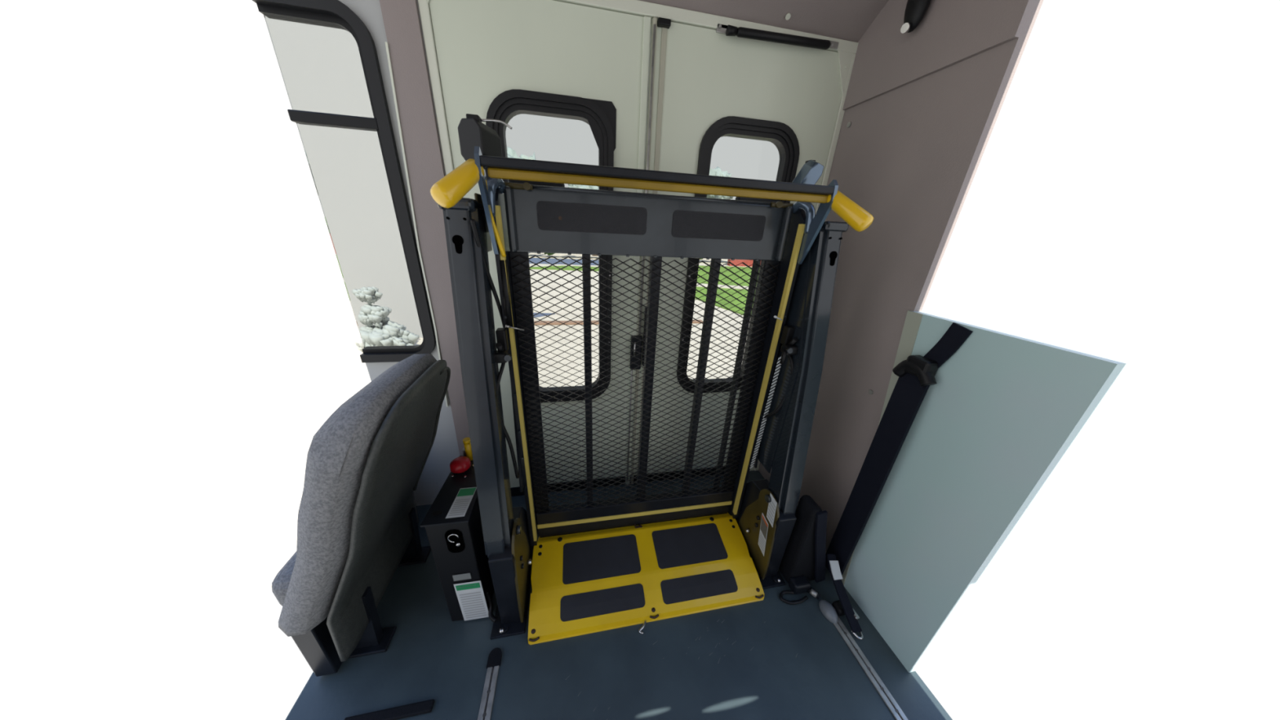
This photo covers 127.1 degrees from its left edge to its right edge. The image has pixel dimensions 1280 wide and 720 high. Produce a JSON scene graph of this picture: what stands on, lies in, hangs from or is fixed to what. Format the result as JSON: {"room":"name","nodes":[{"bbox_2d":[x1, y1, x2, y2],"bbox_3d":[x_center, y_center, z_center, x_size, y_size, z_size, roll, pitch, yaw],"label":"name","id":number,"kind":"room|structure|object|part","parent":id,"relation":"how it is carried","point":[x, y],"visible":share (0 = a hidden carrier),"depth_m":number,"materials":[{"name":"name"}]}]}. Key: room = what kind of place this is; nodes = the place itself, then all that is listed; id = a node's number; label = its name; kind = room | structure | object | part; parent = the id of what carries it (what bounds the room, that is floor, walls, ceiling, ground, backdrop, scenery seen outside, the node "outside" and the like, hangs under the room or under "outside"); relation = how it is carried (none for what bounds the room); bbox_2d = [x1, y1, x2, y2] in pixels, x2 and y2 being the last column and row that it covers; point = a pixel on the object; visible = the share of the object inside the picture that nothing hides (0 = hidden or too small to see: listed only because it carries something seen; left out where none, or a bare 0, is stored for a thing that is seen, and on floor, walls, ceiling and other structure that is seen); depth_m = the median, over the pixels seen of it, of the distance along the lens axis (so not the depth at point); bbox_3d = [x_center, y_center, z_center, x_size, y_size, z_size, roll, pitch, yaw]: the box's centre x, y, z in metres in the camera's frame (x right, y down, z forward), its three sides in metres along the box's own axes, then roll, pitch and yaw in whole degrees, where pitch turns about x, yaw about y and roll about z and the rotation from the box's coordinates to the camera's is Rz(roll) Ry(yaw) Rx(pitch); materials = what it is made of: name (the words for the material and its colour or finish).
{"room":"transit interior","nodes":[
{"label":"transit interior","id":0,"kind":"room"},
{"bbox_2d":[0,0,422,343],"bbox_3d":[-19.435,-3.310,2.939,31.600,6.100,3.000,-2,23,-11],"label":"sky","id":1,"kind":"structure","parent":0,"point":[157,184],"depth_m":4.45,"materials":[{"name":"grey"}]},
{"bbox_2d":[338,0,459,506],"bbox_3d":[-0.877,-0.227,1.225,0.404,2.000,0.050,-2,23,-11],"label":"wall","id":2,"kind":"structure","parent":0,"point":[445,448],"depth_m":1.27,"materials":[{"name":"grey plastic"}]},
{"bbox_2d":[252,0,435,362],"bbox_3d":[-0.926,-0.499,1.081,0.270,1.075,0.054,-2,23,-11],"label":"window","id":3,"kind":"structure","parent":2,"relation":"in","point":[326,13],"depth_m":0.98,"materials":[{"name":"black metal"}]},
{"bbox_3d":[-0.945,-0.504,1.087,0.234,1.010,0.004,-2,23,-11],"label":"pane","id":4,"kind":"part","parent":3,"relation":"part of","materials":[{"name":"clear glass"}]},
{"bbox_3d":[-0.932,-0.737,0.983,0.234,0.030,0.036,-2,23,-11],"label":"rail","id":5,"kind":"part","parent":3,"relation":"part of","materials":[{"name":"black plastic"}]},
{"bbox_2d":[385,41,448,406],"bbox_3d":[-0.782,-0.360,1.152,0.048,1.210,0.016,-2,23,-11],"label":"trim","id":6,"kind":"structure","parent":2,"relation":"attached to","point":[386,42],"depth_m":1.08,"materials":[{"name":"white paint"}]},
{"bbox_2d":[379,0,470,455],"bbox_3d":[-0.743,-0.219,1.222,0.133,2.000,0.012,-2,23,-11],"label":"pillar","id":7,"kind":"structure","parent":2,"relation":"attached to","point":[401,18],"depth_m":1.04,"materials":[{"name":"plastic"}]},
{"bbox_2d":[429,0,651,487],"bbox_3d":[-0.333,-0.202,1.335,0.650,1.922,0.056,-2,23,-11],"label":"door","id":8,"kind":"structure","parent":2,"relation":"in","point":[502,60],"depth_m":1.04,"materials":[{"name":"paint"}]},
{"bbox_2d":[510,466,725,496],"bbox_3d":[-0.024,0.654,1.748,1.310,0.055,0.004,-2,23,-11],"label":"door frame","id":9,"kind":"structure","parent":2,"relation":"attached to","point":[515,491],"depth_m":1.72,"materials":[{"name":"paint"}]},
{"bbox_2d":[417,0,858,471],"bbox_3d":[0.035,-0.233,1.408,1.456,1.957,0.059,-2,23,-11],"label":"door frame","id":10,"kind":"structure","parent":2,"relation":"attached to","point":[635,7],"depth_m":1.03,"materials":[{"name":"white paint"}]},
{"bbox_2d":[639,0,856,42],"bbox_3d":[-0.116,-1.161,0.988,1.860,0.063,0.050,-2,23,-11],"label":"trim","id":11,"kind":"structure","parent":2,"relation":"attached to","point":[639,0],"depth_m":1.07,"materials":[{"name":"plastic"}]},
{"bbox_2d":[285,470,952,719],"bbox_3d":[0.021,1.167,0.691,1.880,0.081,2.445,-2,23,-11],"label":"floor","id":12,"kind":"structure","parent":0,"point":[771,658],"depth_m":1.01,"materials":[{"name":"plastic"}]},
{"bbox_2d":[271,353,450,676],"bbox_3d":[-0.796,0.455,0.998,0.396,0.922,0.495,-2,23,-11],"label":"seat","id":13,"kind":"object","parent":12,"relation":"on","point":[357,521],"visible":0.98,"depth_m":0.80,"materials":[{"name":"grey fabric"}]},
{"bbox_2d":[271,551,296,605],"bbox_3d":[-0.931,0.538,1.030,0.140,0.130,0.440,-2,23,-11],"label":"seat cushion","id":14,"kind":"object","parent":13,"relation":"on","point":[280,584],"depth_m":0.82,"materials":[{"name":"grey fabric"}]},
{"bbox_3d":[-0.885,0.809,0.994,0.120,0.238,0.030,-2,23,-11],"label":"leg","id":15,"kind":"part","parent":13,"relation":"part of","materials":[{"name":"paint"}]},
{"bbox_3d":[-0.942,0.694,1.265,0.120,0.238,0.030,-2,23,-11],"label":"leg","id":16,"kind":"part","parent":13,"relation":"part of","materials":[{"name":"paint"}]},
{"bbox_2d":[344,698,434,719],"bbox_3d":[-0.705,0.995,0.893,0.225,0.012,0.027,-2,23,-11],"label":"strip","id":17,"kind":"object","parent":12,"relation":"on","point":[426,706],"visible":1,"depth_m":0.90,"materials":[{"name":"black rubber"}]},
{"bbox_2d":[477,647,502,719],"bbox_3d":[-0.350,1.190,0.471,0.040,0.010,1.270,-2,23,-11],"label":"floor track","id":18,"kind":"object","parent":12,"relation":"on","point":[494,660],"visible":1,"depth_m":0.96,"materials":[{"name":"metal"}]},
{"bbox_3d":[-0.346,1.200,0.451,0.034,0.005,1.225,-2,23,-11],"label":"rail","id":19,"kind":"part","parent":18,"relation":"part of","materials":[{"name":"metal"}]},
{"bbox_2d":[420,113,873,644],"bbox_3d":[-0.022,0.158,1.019,1.260,1.528,0.471,-2,23,-11],"label":"lift","id":20,"kind":"object","parent":12,"relation":"on","point":[597,566],"visible":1,"depth_m":1.05,"materials":[{"name":"grey paint"}]},
{"bbox_3d":[-0.602,0.421,1.072,0.129,0.006,0.309,-2,23,-11],"label":"pump lid","id":21,"kind":"part","parent":20,"relation":"part of","materials":[{"name":"paint"}]},
{"bbox_3d":[-0.380,-0.372,0.670,0.047,0.102,0.131,8,23,13],"label":"handle","id":22,"kind":"part","parent":20,"relation":"part of","materials":[{"name":"yellow plastic"}]},
{"bbox_3d":[-0.634,0.370,1.125,0.066,0.044,0.066,-2,23,-11],"label":"red knob","id":23,"kind":"part","parent":20,"relation":"part of","materials":[{"name":"red plastic"}]},
{"bbox_3d":[-0.445,0.111,0.900,0.053,1.005,0.218,-2,23,-11],"label":"post","id":24,"kind":"part","parent":20,"relation":"part of","materials":[{"name":"grey metal"}]},
{"bbox_3d":[-0.412,-0.358,0.840,0.007,0.140,0.090,-2,23,-11],"label":"worn plate","id":25,"kind":"part","parent":20,"relation":"part of","materials":[{"name":"black metal"}]},
{"bbox_3d":[-0.397,-0.430,0.846,0.031,0.171,0.020,-2,23,-11],"label":"block stem","id":26,"kind":"part","parent":20,"relation":"part of","materials":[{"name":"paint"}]},
{"bbox_3d":[-0.409,0.041,1.005,0.010,0.884,0.115,-3,23,-13],"label":"lift arm","id":27,"kind":"part","parent":20,"relation":"part of","materials":[{"name":"paint"}]},
{"bbox_3d":[-0.421,0.691,1.136,0.008,0.376,0.238,-2,23,-11],"label":"plate","id":28,"kind":"part","parent":20,"relation":"part of","materials":[{"name":"yellow metal"}]},
{"bbox_3d":[-0.375,0.143,1.066,0.074,1.285,0.102,-2,23,-11],"label":"rail","id":29,"kind":"part","parent":20,"relation":"part of","materials":[{"name":"metal"}]},
{"bbox_3d":[0.022,0.824,1.287,0.882,0.096,0.358,-2,23,-11],"label":"bridge plate","id":30,"kind":"part","parent":20,"relation":"part of","materials":[{"name":"yellow metal"}]},
{"bbox_3d":[0.053,-0.391,0.936,0.835,0.174,0.042,-2,23,-11],"label":"platform plate","id":31,"kind":"part","parent":20,"relation":"part of","materials":[{"name":"grey paint"}]},
{"bbox_3d":[0.483,0.015,1.181,0.010,0.884,0.115,-1,23,-9],"label":"lift arm","id":32,"kind":"part","parent":20,"relation":"part of","materials":[{"name":"paint"}]},
{"bbox_3d":[0.482,0.665,1.313,0.008,0.376,0.238,-2,23,-11],"label":"plate","id":33,"kind":"part","parent":20,"relation":"part of","materials":[{"name":"yellow metal"}]},
{"bbox_3d":[0.435,0.120,1.225,0.074,1.285,0.102,-2,23,-11],"label":"rail","id":34,"kind":"part","parent":20,"relation":"part of","materials":[{"name":"metal"}]},
{"bbox_3d":[0.560,0.082,1.098,0.053,1.005,0.218,-2,23,-11],"label":"post","id":35,"kind":"part","parent":20,"relation":"part of","materials":[{"name":"grey metal"}]},
{"bbox_3d":[0.556,-0.399,0.852,0.047,0.102,0.129,-14,28,-36],"label":"handle","id":36,"kind":"part","parent":20,"relation":"part of","materials":[{"name":"yellow plastic"}]},
{"bbox_2d":[778,494,827,604],"bbox_3d":[0.642,0.720,1.216,0.210,0.404,0.156,-2,23,-11],"label":"bag","id":37,"kind":"object","parent":12,"relation":"on","point":[803,559],"visible":0.96,"depth_m":1.22,"materials":[{"name":"black fabric"}]},
{"bbox_2d":[826,553,863,639],"bbox_3d":[0.758,0.865,1.178,0.058,0.165,0.210,-2,23,-11],"label":"strap","id":38,"kind":"object","parent":12,"relation":"on","point":[842,606],"visible":1,"depth_m":1.18,"materials":[{"name":"black fabric"}]},
{"bbox_2d":[818,599,907,719],"bbox_3d":[0.816,1.154,0.675,0.052,0.032,1.225,-2,23,-11],"label":"floor track","id":39,"kind":"object","parent":12,"relation":"on","point":[828,611],"visible":1,"depth_m":1.06,"materials":[{"name":"metal"}]},
{"bbox_2d":[640,0,888,42],"bbox_3d":[0.130,-0.805,-0.157,1.880,0.301,2.485,-2,23,-11],"label":"ceiling","id":40,"kind":"structure","parent":0,"point":[845,20],"depth_m":1.05,"materials":[{"name":"plastic"}]},
{"bbox_2d":[785,13,791,20],"bbox_3d":[0.492,-1.143,1.060,0.016,0.014,0.016,-2,23,-11],"label":"screw","id":41,"kind":"object","parent":40,"relation":"attached to","point":[788,15],"visible":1,"depth_m":1.06,"materials":[{"name":"white paint"}]},
{"bbox_2d":[758,37,1129,672],"bbox_3d":[0.845,0.019,1.163,0.036,1.757,1.002,-2,23,-11],"label":"wall","id":42,"kind":"structure","parent":0,"point":[1003,412],"depth_m":0.96,"materials":[{"name":"grey plastic"}]},
{"bbox_2d":[626,17,841,484],"bbox_3d":[0.345,-0.215,1.450,0.779,1.922,0.094,-2,23,-11],"label":"door","id":43,"kind":"structure","parent":42,"relation":"in","point":[705,86],"depth_m":1.18,"materials":[{"name":"paint"}]},
{"bbox_3d":[-0.023,-0.042,1.408,0.008,0.074,0.024,4,22,3],"label":"latch handle","id":44,"kind":"part","parent":43,"relation":"part of","materials":[{"name":"silver metal"}]},
{"bbox_3d":[-0.011,-0.205,1.370,0.035,1.870,0.009,2,22,-2],"label":"latch rod","id":45,"kind":"part","parent":43,"relation":"part of","materials":[{"name":"metal"}]},
{"bbox_2d":[715,23,838,49],"bbox_3d":[0.483,-1.099,1.087,0.460,0.045,0.043,-2,23,-11],"label":"gas strut","id":46,"kind":"object","parent":43,"relation":"attached to","point":[741,32],"visible":1,"depth_m":1.07,"materials":[{"name":"black metal"}]},
{"bbox_2d":[725,24,737,35],"bbox_3d":[0.301,-1.082,1.047,0.030,0.025,0.025,-2,23,-11],"label":"socket","id":47,"kind":"object","parent":46,"relation":"attached to","point":[731,30],"depth_m":1.04,"materials":[{"name":"black plastic"}]},
{"bbox_2d":[846,121,851,127],"bbox_3d":[0.794,-0.894,1.210,0.004,0.018,0.018,-2,23,-11],"label":"screw","id":48,"kind":"object","parent":42,"relation":"attached to","point":[849,123],"visible":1,"depth_m":1.21,"materials":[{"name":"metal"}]},
{"bbox_2d":[841,310,923,585],"bbox_3d":[0.838,0.380,1.151,0.004,1.100,0.152,-2,23,-11],"label":"trim","id":49,"kind":"structure","parent":42,"relation":"attached to","point":[913,320],"depth_m":1.02,"materials":[{"name":"grey plastic"}]},
{"bbox_2d":[825,322,972,575],"bbox_3d":[0.819,0.385,1.101,0.053,1.073,0.135,-2,23,-11],"label":"belt","id":50,"kind":"object","parent":42,"relation":"hanging from","point":[916,374],"visible":0.96,"depth_m":1.03,"materials":[{"name":"black fabric"}]},
{"bbox_2d":[842,0,1043,110],"bbox_3d":[0.860,-1.075,0.904,0.042,0.463,0.534,-2,23,-11],"label":"panel","id":51,"kind":"object","parent":42,"relation":"attached to","point":[950,33],"visible":0.88,"depth_m":0.92,"materials":[{"name":"plastic"}]},
{"bbox_2d":[900,0,930,33],"bbox_3d":[0.808,-1.047,0.925,0.052,0.156,0.072,-2,23,-11],"label":"fitting","id":52,"kind":"object","parent":51,"relation":"attached to","point":[915,10],"visible":1,"depth_m":0.93,"materials":[{"name":"black plastic"}]},
{"label":"outside","id":53,"kind":"structure","parent":0,"visible":0},
{"bbox_2d":[694,265,759,315],"bbox_3d":[3.568,-4.147,15.812,7.388,0.040,16.811,12,24,21],"label":"lawn","id":54,"kind":"structure","parent":53,"point":[740,273],"depth_m":12.45,"materials":[{"name":"green plant"}]},
{"bbox_2d":[696,283,748,289],"bbox_3d":[3.507,-2.939,12.832,4.342,0.040,0.799,4,22,2],"label":"path","id":55,"kind":"structure","parent":54,"relation":"on","point":[703,284],"depth_m":12.79,"materials":[{"name":"white concrete"}]},
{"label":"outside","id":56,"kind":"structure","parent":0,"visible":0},
{"bbox_2d":[0,252,1279,627],"bbox_3d":[-5.919,-9.912,28.629,120.000,0.040,58.400,-2,23,-11],"label":"ground","id":57,"kind":"structure","parent":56,"point":[134,475],"depth_m":3.69,"materials":[{"name":"white concrete"}]},
{"bbox_2d":[351,286,418,352],"bbox_3d":[-3.890,-0.537,4.798,0.770,1.123,0.587,7,23,8],"label":"bush","id":58,"kind":"object","parent":57,"relation":"on","point":[388,333],"visible":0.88,"depth_m":4.68,"materials":[{"name":"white plant"}]},
{"bbox_2d":[506,146,535,159],"bbox_3d":[-7.737,-10.286,21.047,4.271,6.293,4.508,-2,23,-11],"label":"tree","id":59,"kind":"object","parent":57,"relation":"on","point":[511,153],"visible":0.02,"depth_m":19.51,"materials":[{"name":"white plant"}]},
{"bbox_2d":[533,312,555,317],"bbox_3d":[-3.504,-1.084,7.547,2.900,0.040,0.800,-2,23,-11],"label":"asphalt patch","id":60,"kind":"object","parent":57,"relation":"on","point":[538,315],"visible":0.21,"depth_m":7.67,"materials":[{"name":"asphalt"}]},
{"bbox_2d":[529,265,598,271],"bbox_3d":[-3.516,-4.656,16.151,5.600,0.040,1.700,-2,23,-11],"label":"grass verge","id":61,"kind":"structure","parent":57,"relation":"on","point":[553,268],"depth_m":15.80,"materials":[{"name":"green plant"}]},
{"bbox_2d":[568,183,598,256],"bbox_3d":[-3.028,-10.219,22.511,4.510,5.504,3.881,8,23,11],"label":"tree","id":62,"kind":"object","parent":57,"relation":"on","point":[579,186],"visible":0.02,"depth_m":21.02,"materials":[{"name":"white plant"}]},
{"bbox_3d":[-2.982,-11.119,22.139,4.510,3.554,3.881,8,23,11],"label":"crown","id":63,"kind":"part","parent":62,"relation":"part of","materials":[{"name":"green plant"}]},
{"bbox_2d":[533,320,702,324],"bbox_3d":[-1.916,-0.820,7.029,7.002,0.040,0.200,-2,23,-12],"label":"kerb","id":64,"kind":"object","parent":57,"relation":"on","point":[540,322],"visible":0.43,"depth_m":7.04,"materials":[{"name":"brown"}]},
{"bbox_2d":[544,253,703,259],"bbox_3d":[0.271,-7.871,21.699,24.434,2.008,2.061,-2,23,-11],"label":"hedge","id":65,"kind":"object","parent":57,"relation":"on","point":[548,254],"visible":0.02,"depth_m":20.88,"materials":[{"name":"green plant"}]},
{"bbox_2d":[699,166,733,259],"bbox_3d":[4.520,-11.018,24.090,4.410,6.493,4.935,-2,23,-11],"label":"tree","id":66,"kind":"object","parent":57,"relation":"on","point":[717,171],"visible":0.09,"depth_m":22.02,"materials":[{"name":"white plant"}]},
{"bbox_3d":[4.608,-12.452,23.497,4.261,3.386,4.829,-2,23,-11],"label":"crown","id":67,"kind":"part","parent":66,"relation":"part of","materials":[{"name":"green plant"}]},
{"bbox_2d":[727,259,760,266],"bbox_3d":[10.805,-6.989,22.304,9.800,1.000,0.400,-2,23,-11],"label":"brick wall","id":68,"kind":"structure","parent":57,"relation":"on","point":[748,262],"depth_m":21.44,"materials":[{"name":"red brick"}]},
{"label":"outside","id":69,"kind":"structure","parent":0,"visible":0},
{"bbox_2d":[528,257,598,265],"bbox_3d":[-16.194,-5.550,16.717,35.037,0.040,3.000,-1,23,-11],"label":"road","id":70,"kind":"structure","parent":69,"point":[535,260],"depth_m":18.58,"materials":[{"name":"asphalt"}]}
]}

